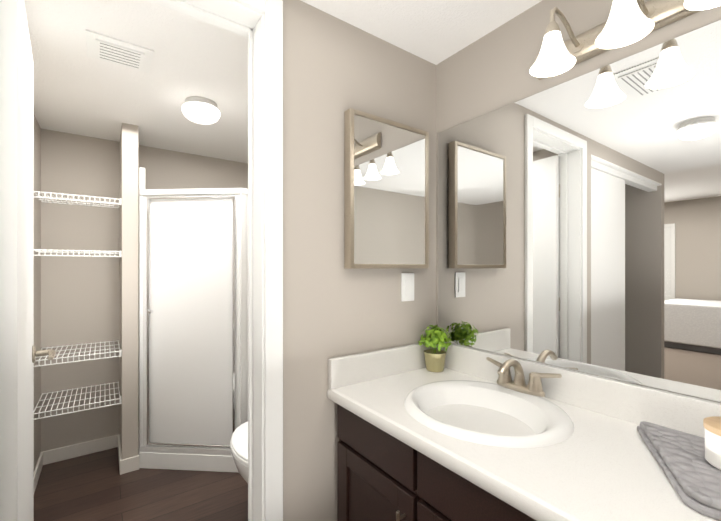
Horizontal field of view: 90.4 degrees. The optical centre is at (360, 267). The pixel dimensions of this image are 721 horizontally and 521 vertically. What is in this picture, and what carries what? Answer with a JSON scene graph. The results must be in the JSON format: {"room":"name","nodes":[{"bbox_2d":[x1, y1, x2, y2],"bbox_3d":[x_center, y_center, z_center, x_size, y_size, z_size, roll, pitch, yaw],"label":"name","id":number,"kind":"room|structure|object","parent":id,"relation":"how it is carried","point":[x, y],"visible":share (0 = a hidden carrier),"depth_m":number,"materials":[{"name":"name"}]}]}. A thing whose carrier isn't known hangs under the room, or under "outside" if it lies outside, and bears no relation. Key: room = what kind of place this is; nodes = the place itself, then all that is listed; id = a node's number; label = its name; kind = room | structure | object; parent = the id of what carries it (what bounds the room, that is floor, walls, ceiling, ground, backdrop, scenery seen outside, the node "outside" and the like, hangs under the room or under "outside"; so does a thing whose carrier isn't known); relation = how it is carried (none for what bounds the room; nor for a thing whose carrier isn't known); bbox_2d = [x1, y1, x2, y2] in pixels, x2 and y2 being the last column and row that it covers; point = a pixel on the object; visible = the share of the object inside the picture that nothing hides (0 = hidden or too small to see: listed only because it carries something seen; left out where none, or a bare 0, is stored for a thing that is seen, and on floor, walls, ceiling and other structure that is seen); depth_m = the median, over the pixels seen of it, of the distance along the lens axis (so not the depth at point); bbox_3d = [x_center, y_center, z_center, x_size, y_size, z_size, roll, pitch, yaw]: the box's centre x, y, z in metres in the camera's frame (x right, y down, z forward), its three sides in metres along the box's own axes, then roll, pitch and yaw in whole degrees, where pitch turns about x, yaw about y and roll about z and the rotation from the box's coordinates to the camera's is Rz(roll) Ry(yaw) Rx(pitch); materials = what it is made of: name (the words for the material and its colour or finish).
{"room":"bathroom","nodes":[
{"label":"bathroom","id":0,"kind":"room"},
{"bbox_2d":[34,115,40,469],"bbox_3d":[-1.545,0.188,1.553,0.050,2.134,1.924,0,0,-36],"label":"wall","id":1,"kind":"structure","parent":0,"point":[37,278],"depth_m":2.16,"materials":[{"name":"beige paint"}]},
{"bbox_2d":[34,451,45,491],"bbox_3d":[-1.496,1.212,1.538,0.012,0.085,1.804,0,0,-36],"label":"baseboard","id":2,"kind":"structure","parent":1,"relation":"attached to","point":[42,458],"depth_m":2.14,"materials":[{"name":"white paint"}]},
{"bbox_2d":[120,123,137,459],"bbox_3d":[-1.536,0.188,2.368,0.085,2.134,0.410,0,0,-36],"label":"wall","id":3,"kind":"structure","parent":0,"point":[129,288],"depth_m":2.20,"materials":[{"name":"beige paint"}]},
{"bbox_2d":[116,434,126,474],"bbox_3d":[-1.560,1.212,2.331,0.027,0.085,0.402,0,0,-36],"label":"baseboard","id":4,"kind":"structure","parent":3,"relation":"attached to","point":[122,463],"depth_m":2.19,"materials":[{"name":"white paint"}]},
{"bbox_2d":[34,447,247,520],"bbox_3d":[-0.805,1.285,0.547,3.260,0.060,4.480,0,0,-36],"label":"floor","id":5,"kind":"structure","parent":0,"point":[96,486],"depth_m":1.98,"materials":[{"name":"brown wood"}]},
{"bbox_2d":[138,167,247,472],"bbox_3d":[-0.971,0.315,2.512,0.992,1.880,0.826,0,0,-36],"label":"shower enclosure","id":6,"kind":"object","parent":5,"relation":"on","point":[193,329],"visible":0.54,"depth_m":2.22,"materials":[{"name":"white glass"}]},
{"bbox_2d":[230,421,247,483],"bbox_3d":[-0.374,0.860,1.679,0.420,0.790,0.735,0,0,-36],"label":"toilet","id":7,"kind":"object","parent":5,"relation":"on","point":[239,444],"visible":0.17,"depth_m":1.66,"materials":[{"name":"white ceramic"}]},
{"bbox_2d":[327,342,720,520],"bbox_3d":[0.559,0.775,0.761,0.547,0.961,1.557,0,0,-36],"label":"bathroom vanity","id":8,"kind":"object","parent":5,"relation":"on","point":[468,434],"visible":0.98,"depth_m":0.95,"materials":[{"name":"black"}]},
{"bbox_2d":[418,325,451,371],"bbox_3d":[0.301,0.325,1.433,0.137,0.183,0.129,0,0,-36],"label":"potted plant","id":9,"kind":"object","parent":8,"relation":"on","point":[434,357],"visible":1,"depth_m":1.41,"materials":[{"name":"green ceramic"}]},
{"bbox_2d":[637,421,720,520],"bbox_3d":[0.731,0.402,0.639,0.301,0.028,0.473,0,0,-36],"label":"folded towel","id":10,"kind":"object","parent":8,"relation":"on","point":[692,474],"visible":0.98,"depth_m":0.70,"materials":[{"name":"grey fabric"}]},
{"bbox_2d":[703,416,720,469],"bbox_3d":[0.724,0.345,0.687,0.096,0.080,0.096,0,0,-36],"label":"candle jar","id":11,"kind":"object","parent":10,"relation":"on","point":[712,426],"visible":1,"depth_m":0.69,"materials":[{"name":"white ceramic"}]},
{"bbox_2d":[41,129,247,451],"bbox_3d":[-1.446,0.188,2.745,1.500,2.134,0.100,0,0,-36],"label":"wall","id":12,"kind":"structure","parent":0,"point":[80,299],"depth_m":2.40,"materials":[{"name":"beige paint"}]},
{"bbox_2d":[34,382,121,419],"bbox_3d":[-1.744,0.818,2.230,0.413,0.042,0.390,0,0,-36],"label":"wire shelf","id":13,"kind":"object","parent":12,"relation":"attached to","point":[84,404],"visible":0.92,"depth_m":2.17,"materials":[{"name":"white metal"}]},
{"bbox_2d":[34,340,121,366],"bbox_3d":[-1.744,0.528,2.230,0.413,0.042,0.390,0,0,-36],"label":"wire shelf","id":14,"kind":"object","parent":12,"relation":"attached to","point":[84,355],"visible":0.94,"depth_m":2.17,"materials":[{"name":"white metal"}]},
{"bbox_2d":[34,249,121,256],"bbox_3d":[-1.744,-0.082,2.229,0.413,0.042,0.390,0,0,-36],"label":"wire shelf","id":15,"kind":"object","parent":12,"relation":"attached to","point":[50,251],"visible":0.94,"depth_m":2.11,"materials":[{"name":"white metal"}]},
{"bbox_2d":[34,191,121,207],"bbox_3d":[-1.744,-0.402,2.229,0.413,0.042,0.390,0,0,-36],"label":"wire shelf","id":16,"kind":"object","parent":12,"relation":"attached to","point":[78,199],"visible":0.96,"depth_m":2.15,"materials":[{"name":"white metal"}]},
{"bbox_2d":[47,435,115,463],"bbox_3d":[-1.837,1.212,2.395,0.375,0.085,0.015,0,0,-36],"label":"baseboard","id":17,"kind":"structure","parent":12,"relation":"attached to","point":[80,449],"depth_m":2.37,"materials":[{"name":"white paint"}]},
{"bbox_2d":[24,0,541,162],"bbox_3d":[-0.805,-1.062,0.547,3.260,0.366,4.480,0,0,-36],"label":"ceiling","id":18,"kind":"structure","parent":0,"point":[77,91],"depth_m":1.50,"materials":[{"name":"white paint"}]},
{"bbox_2d":[85,29,153,72],"bbox_3d":[-0.984,-0.871,1.465,0.220,0.015,0.200,0,0,-36],"label":"ceiling vent","id":19,"kind":"object","parent":18,"relation":"in","point":[102,47],"visible":1,"depth_m":1.44,"materials":[{"name":"white plastic"}]},
{"bbox_2d":[182,96,219,124],"bbox_3d":[-0.852,-0.827,1.916,0.190,0.102,0.190,0,0,-36],"label":"light","id":20,"kind":"object","parent":18,"relation":"attached to","point":[200,110],"visible":1,"depth_m":1.86,"materials":[{"name":"white glass"}]},
{"bbox_2d":[282,0,435,520],"bbox_3d":[-0.984,0.188,0.693,3.140,2.134,0.126,0,0,-36],"label":"wall","id":21,"kind":"structure","parent":0,"point":[334,69],"depth_m":1.24,"materials":[{"name":"beige paint"}]},
{"bbox_2d":[0,0,55,520],"bbox_3d":[-1.045,0.239,1.100,0.134,2.008,0.606,0,0,-36],"label":"door","id":22,"kind":"structure","parent":21,"relation":"attached to","point":[19,353],"depth_m":0.88,"materials":[{"name":"white wood"}]},
{"bbox_2d":[147,0,282,520],"bbox_3d":[-1.238,0.208,0.511,2.334,2.094,0.162,0,0,-36],"label":"door frame","id":23,"kind":"structure","parent":21,"relation":"attached to","point":[258,24],"depth_m":1.11,"materials":[{"name":"white wood"}]},
{"bbox_2d":[344,108,428,268],"bbox_3d":[0.112,-0.275,1.374,0.390,0.560,0.040,0,0,-36],"label":"medicine cabinet mirror","id":24,"kind":"object","parent":21,"relation":"attached to","point":[386,193],"visible":1,"depth_m":1.34,"materials":[{"name":"silver metal"}]},
{"bbox_2d":[401,273,413,301],"bbox_3d":[0.193,0.081,1.454,0.070,0.114,0.008,0,0,-36],"label":"switch plate","id":25,"kind":"object","parent":21,"relation":"attached to","point":[407,286],"visible":1,"depth_m":1.45,"materials":[{"name":"white plastic"}]},
{"bbox_2d":[436,0,720,402],"bbox_3d":[0.468,0.188,1.460,0.126,2.134,4.480,0,0,-36],"label":"vanity mirror","id":26,"kind":"object","parent":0,"point":[579,223],"depth_m":1.06,"materials":[{"name":"clear glass"}]},
{"bbox_2d":[530,0,720,79],"bbox_3d":[0.719,-0.632,0.809,0.234,0.168,0.760,0,0,-36],"label":"sconce","id":27,"kind":"object","parent":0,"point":[627,22],"visible":1,"depth_m":0.91,"materials":[{"name":"white glass"}]}
]}

